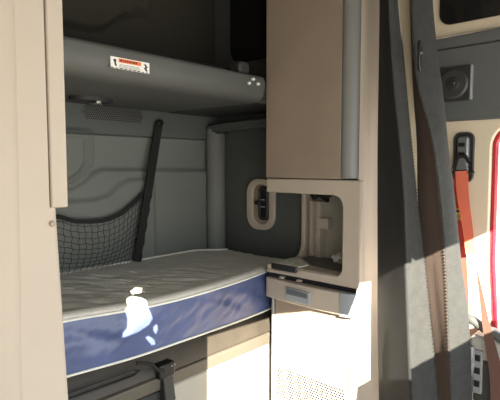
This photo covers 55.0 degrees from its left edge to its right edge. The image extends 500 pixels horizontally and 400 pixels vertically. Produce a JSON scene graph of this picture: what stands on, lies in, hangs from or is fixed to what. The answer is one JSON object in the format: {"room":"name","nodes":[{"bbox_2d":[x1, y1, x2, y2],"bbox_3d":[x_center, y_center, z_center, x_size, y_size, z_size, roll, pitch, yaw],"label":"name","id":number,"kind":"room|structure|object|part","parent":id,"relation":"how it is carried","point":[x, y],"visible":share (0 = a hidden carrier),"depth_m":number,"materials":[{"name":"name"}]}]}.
{"room":"vehicle interior","nodes":[
{"label":"vehicle interior","id":0,"kind":"room"},
{"bbox_2d":[55,0,218,271],"bbox_3d":[-0.940,-0.163,2.239,0.110,2.600,2.260,4,6,42],"label":"wall","id":1,"kind":"structure","parent":0,"point":[108,161],"depth_m":2.56,"materials":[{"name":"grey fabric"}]},
{"bbox_2d":[56,120,163,274],"bbox_3d":[-0.695,-0.043,2.380,0.058,0.760,0.734,3,5,37],"label":"net","id":2,"kind":"object","parent":1,"relation":"attached to","point":[146,195],"visible":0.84,"depth_m":2.51,"materials":[{"name":"black fabric"}]},
{"bbox_3d":[-0.497,-0.421,2.635,0.032,0.043,0.043,4,6,42],"label":"anchor knob","id":3,"kind":"part","parent":2,"relation":"part of","materials":[{"name":"black plastic"}]},
{"bbox_2d":[82,105,142,122],"bbox_3d":[-0.691,-0.435,2.440,0.010,0.070,0.350,4,6,42],"label":"air vent","id":4,"kind":"object","parent":1,"relation":"in","point":[90,112],"visible":1,"depth_m":2.42,"materials":[{"name":"grey plastic"}]},
{"bbox_2d":[63,33,265,116],"bbox_3d":[-0.470,-0.520,2.135,0.730,0.194,1.545,4,6,42],"label":"bunk","id":5,"kind":"object","parent":1,"relation":"attached to","point":[96,72],"visible":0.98,"depth_m":1.90,"materials":[{"name":"plastic"}]},
{"bbox_2d":[68,95,112,104],"bbox_3d":[-0.689,-0.431,2.086,0.124,0.024,0.199,4,6,42],"label":"reading lamp","id":6,"kind":"object","parent":5,"relation":"attached to","point":[91,99],"depth_m":2.06,"materials":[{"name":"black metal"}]},
{"bbox_2d":[119,64,138,70],"bbox_3d":[-0.415,-0.458,1.663,0.002,0.013,0.086,4,6,42],"label":"print","id":7,"kind":"object","parent":5,"relation":"on","point":[122,67],"depth_m":1.66,"materials":[{"name":"white paper"}]},
{"bbox_3d":[-0.620,-0.573,2.033,0.580,0.043,1.170,4,6,42],"label":"bunk mattress","id":8,"kind":"part","parent":5,"relation":"part of","materials":[{"name":"black"}]},
{"bbox_2d":[215,130,228,133],"bbox_3d":[-0.165,-0.405,2.860,0.051,0.020,0.075,4,6,42],"label":"marker light","id":9,"kind":"object","parent":1,"relation":"attached to","point":[219,131],"visible":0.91,"depth_m":2.84,"materials":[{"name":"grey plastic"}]},
{"bbox_2d":[215,0,406,258],"bbox_3d":[0.263,-0.192,2.632,1.240,2.600,0.060,4,6,42],"label":"wall","id":10,"kind":"structure","parent":0,"point":[245,151],"depth_m":2.86,"materials":[{"name":"grey plastic"},{"name":"charcoal plastic"}]},
{"bbox_2d":[206,129,225,248],"bbox_3d":[-0.209,-0.052,2.950,0.113,0.755,0.124,4,6,42],"label":"trim","id":11,"kind":"structure","parent":10,"relation":"attached to","point":[215,143],"depth_m":2.90,"materials":[{"name":"grey plastic"}]},
{"bbox_2d":[207,118,265,131],"bbox_3d":[0.019,-0.427,2.719,0.660,0.066,0.115,4,6,42],"label":"trim","id":12,"kind":"structure","parent":10,"relation":"attached to","point":[253,124],"depth_m":2.72,"materials":[{"name":"plastic"}]},
{"bbox_2d":[230,0,266,61],"bbox_3d":[0.010,-1.053,2.749,0.335,0.500,0.015,4,6,42],"label":"window","id":13,"kind":"structure","parent":10,"relation":"in","point":[248,18],"depth_m":2.76,"materials":[{"name":"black glass"}]},
{"bbox_2d":[247,179,275,229],"bbox_3d":[0.058,0.025,2.768,0.213,0.297,0.038,4,6,42],"label":"recessed latch","id":14,"kind":"object","parent":10,"relation":"attached to","point":[261,204],"visible":0.92,"depth_m":2.75,"materials":[{"name":"beige plastic"}]},
{"bbox_3d":[0.084,0.019,2.746,0.073,0.193,0.022,4,6,42],"label":"handle","id":15,"kind":"part","parent":14,"relation":"part of","materials":[{"name":"black plastic"}]},
{"bbox_2d":[407,28,499,121],"bbox_3d":[1.523,-0.485,1.508,2.115,0.372,0.086,4,6,42],"label":"wall panel","id":16,"kind":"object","parent":10,"relation":"attached to","point":[481,49],"depth_m":1.98,"materials":[{"name":"grey plastic"}]},
{"bbox_2d":[440,64,473,101],"bbox_3d":[0.865,-0.492,2.034,0.144,0.145,0.033,4,6,42],"label":"speaker","id":17,"kind":"object","parent":10,"relation":"attached to","point":[457,82],"visible":0.82,"depth_m":2.02},
{"bbox_2d":[441,69,468,98],"bbox_3d":[0.858,-0.492,2.032,0.128,0.128,0.008,4,6,42],"label":"grille","id":18,"kind":"object","parent":17,"relation":"attached to","point":[455,82],"depth_m":2.02,"materials":[{"name":"grey plastic"}]},
{"bbox_2d":[451,132,474,312],"bbox_3d":[0.904,0.157,2.049,0.126,0.891,0.080,4,6,42],"label":"belt","id":19,"kind":"object","parent":10,"relation":"hanging from","point":[463,171],"visible":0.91,"depth_m":2.02,"materials":[{"name":"orange fabric webbing"},{"name":"charcoal plastic"},{"name":"black plastic"}]},
{"bbox_3d":[0.896,-0.152,2.025,0.050,0.052,0.014,4,6,42],"label":"loop plate","id":20,"kind":"part","parent":19,"relation":"part of","materials":[{"name":"grey metal"}]},
{"bbox_3d":[0.919,-0.183,2.061,0.068,0.197,0.006,4,6,42],"label":"recess plate","id":21,"kind":"part","parent":19,"relation":"part of","materials":[{"name":"black plastic"}]},
{"bbox_3d":[0.910,-0.204,2.046,0.045,0.130,0.030,4,6,42],"label":"guide rail","id":22,"kind":"part","parent":19,"relation":"part of","materials":[{"name":"grey metal"}]},
{"bbox_2d":[433,0,499,38],"bbox_3d":[1.538,-1.040,1.484,2.115,0.742,0.050,4,6,42],"label":"trim","id":23,"kind":"structure","parent":10,"relation":"attached to","point":[442,30],"depth_m":2.05,"materials":[{"name":"beige plastic"}]},
{"bbox_2d":[439,0,499,24],"bbox_3d":[1.031,-0.894,1.919,0.535,0.295,0.015,4,6,42],"label":"window","id":24,"kind":"structure","parent":10,"relation":"in","point":[452,12],"depth_m":2.02,"materials":[{"name":"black glass"}]},
{"bbox_2d":[446,119,499,392],"bbox_3d":[1.531,0.436,1.584,2.115,1.500,0.050,4,6,42],"label":"trim","id":25,"kind":"structure","parent":10,"relation":"attached to","point":[485,132],"depth_m":2.03,"materials":[{"name":"beige plastic"}]},
{"bbox_2d":[489,131,499,327],"bbox_3d":[1.352,0.436,1.753,0.907,1.475,0.026,4,6,42],"label":"door","id":26,"kind":"structure","parent":10,"relation":"in","point":[496,143],"depth_m":2.02,"materials":[{"name":"red paint"}]},
{"bbox_3d":[0.326,1.241,1.270,3.500,0.060,2.420,4,6,42],"label":"floor","id":27,"kind":"structure","parent":0,"visible":0},
{"bbox_2d":[0,0,67,399],"bbox_3d":[-0.758,-0.023,0.998,0.518,2.500,0.606,4,6,42],"label":"tall cabinet","id":28,"kind":"object","parent":27,"relation":"on","point":[33,161],"visible":1,"depth_m":0.99,"materials":[{"name":"beige laminate"}]},
{"bbox_3d":[-0.592,-0.640,1.155,0.492,1.292,0.038,4,6,42],"label":"door","id":29,"kind":"part","parent":28,"relation":"part of","materials":[{"name":"beige plastic"}]},
{"bbox_2d":[67,309,271,399],"bbox_3d":[-0.677,0.873,2.055,0.687,0.560,2.130,4,6,42],"label":"bunk base","id":30,"kind":"object","parent":27,"relation":"on","point":[232,362],"visible":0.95,"depth_m":2.12,"materials":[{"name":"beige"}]},
{"bbox_3d":[-0.785,1.000,1.567,0.054,0.378,1.250,4,6,42],"label":"panel","id":31,"kind":"part","parent":30,"relation":"part of","materials":[{"name":"grey plastic"}]},
{"bbox_2d":[60,248,282,377],"bbox_3d":[-0.673,0.471,1.994,0.706,0.226,2.087,4,6,42],"label":"mattress","id":32,"kind":"object","parent":30,"relation":"on","point":[119,313],"visible":0.79,"depth_m":1.99,"materials":[{"name":"blue fabric"}]},
{"bbox_3d":[-0.677,0.375,1.988,0.697,0.027,2.085,4,6,42],"label":"panel","id":33,"kind":"part","parent":32,"relation":"part of","materials":[{"name":"grey fabric"}]},
{"bbox_3d":[-0.542,0.755,1.802,0.074,0.061,1.950,4,6,42],"label":"rail","id":34,"kind":"part","parent":30,"relation":"part of","materials":[{"name":"beige plastic"}]},
{"bbox_3d":[-0.124,0.947,2.292,0.055,0.378,0.685,4,6,42],"label":"panel","id":35,"kind":"part","parent":30,"relation":"part of","materials":[{"name":"beige plastic"}]},
{"bbox_3d":[-0.067,0.945,2.310,0.011,0.280,0.300,4,6,42],"label":"panel frame","id":36,"kind":"part","parent":30,"relation":"part of","materials":[{"name":"beige plastic"}]},
{"bbox_2d":[266,0,401,399],"bbox_3d":[0.367,-0.114,2.245,0.519,2.500,0.370,4,6,42],"label":"tall cabinet","id":37,"kind":"object","parent":27,"relation":"on","point":[322,56],"visible":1,"depth_m":2.11,"materials":[{"name":"beige plastic"}]},
{"bbox_3d":[0.200,0.114,2.446,0.025,0.456,0.322,4,6,42],"label":"frame","id":38,"kind":"part","parent":37,"relation":"part of","materials":[{"name":"beige plastic"}]},
{"bbox_3d":[0.221,0.435,2.186,0.138,0.062,0.027,4,6,42],"label":"handle","id":39,"kind":"part","parent":37,"relation":"part of","materials":[{"name":"grey plastic"}]},
{"bbox_3d":[0.240,-0.727,2.135,0.414,1.260,0.032,4,6,42],"label":"door","id":40,"kind":"part","parent":37,"relation":"part of","materials":[{"name":"beige plastic"}]},
{"bbox_2d":[271,255,340,275],"bbox_3d":[0.372,0.332,2.299,0.460,0.040,0.308,4,6,42],"label":"countertop","id":41,"kind":"structure","parent":37,"relation":"on","point":[307,268],"depth_m":2.20,"materials":[{"name":"grey plastic"}]},
{"bbox_2d":[272,257,307,267],"bbox_3d":[0.232,0.305,2.359,0.167,0.008,0.186,4,6,42],"label":"tray","id":42,"kind":"object","parent":41,"relation":"on","point":[297,262],"depth_m":2.33,"materials":[{"name":"grey plastic"}]},
{"bbox_2d":[332,253,341,263],"bbox_3d":[0.423,0.281,2.318,0.071,0.054,0.061,4,6,42],"label":"wrapper","id":43,"kind":"object","parent":41,"relation":"on","point":[337,258],"visible":0.77,"depth_m":2.30,"materials":[{"name":"white plastic"}]},
{"bbox_3d":[0.273,0.955,2.232,0.396,0.330,0.007,4,6,42],"label":"vent plate","id":44,"kind":"part","parent":37,"relation":"part of","materials":[{"name":"beige plastic"}]},
{"bbox_3d":[0.267,0.433,2.185,0.493,0.098,0.068,4,6,42],"label":"drawer","id":45,"kind":"part","parent":37,"relation":"part of","materials":[{"name":"beige plastic"}]},
{"bbox_3d":[0.282,0.804,2.232,0.407,0.632,0.026,4,6,42],"label":"door","id":46,"kind":"part","parent":37,"relation":"part of","materials":[{"name":"beige plastic"}]},
{"bbox_3d":[0.276,0.135,2.171,0.509,0.456,0.028,4,6,42],"label":"cubby frame","id":47,"kind":"part","parent":37,"relation":"part of","materials":[{"name":"beige plastic"}]},
{"bbox_2d":[310,194,332,202],"bbox_3d":[0.358,-0.019,2.431,0.035,0.061,0.163,-4,6,-44],"label":"coiled cable","id":48,"kind":"object","parent":37,"relation":"in","point":[325,198],"visible":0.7,"depth_m":2.41,"materials":[{"name":"black plastic"}]},
{"bbox_3d":[0.452,0.824,2.079,0.042,0.655,0.038,4,6,42],"label":"corner post","id":49,"kind":"part","parent":37,"relation":"part of","materials":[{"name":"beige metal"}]},
{"bbox_2d":[377,0,471,399],"bbox_3d":[0.655,0.052,1.852,0.310,2.018,0.388,-2,5,-25],"label":"curtain","id":50,"kind":"object","parent":37,"relation":"hanging from","point":[424,349],"visible":1,"depth_m":1.78,"materials":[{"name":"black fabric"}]},
{"bbox_2d":[468,313,499,399],"bbox_3d":[1.072,0.807,1.761,0.536,0.733,0.205,4,6,42],"label":"seat","id":51,"kind":"object","parent":27,"relation":"on","point":[479,362],"visible":0.69,"depth_m":1.82,"materials":[{"name":"grey plastic"}]},
{"bbox_3d":[0.977,0.518,1.722,0.419,0.151,0.036,4,6,42],"label":"arm","id":52,"kind":"part","parent":51,"relation":"part of","materials":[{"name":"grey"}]},
{"bbox_2d":[470,326,499,360],"bbox_3d":[1.076,0.577,1.744,0.490,0.114,0.160,4,6,42],"label":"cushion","id":53,"kind":"object","parent":51,"relation":"on","point":[477,342],"depth_m":1.82,"materials":[{"name":"grey fabric"}]},
{"bbox_2d":[477,271,499,399],"bbox_3d":[0.890,0.532,1.765,0.125,0.528,0.014,3,5,36],"label":"strap","id":54,"kind":"object","parent":51,"relation":"attached to","point":[493,359],"visible":1,"depth_m":1.77,"materials":[{"name":"brown fabric"}]}
]}

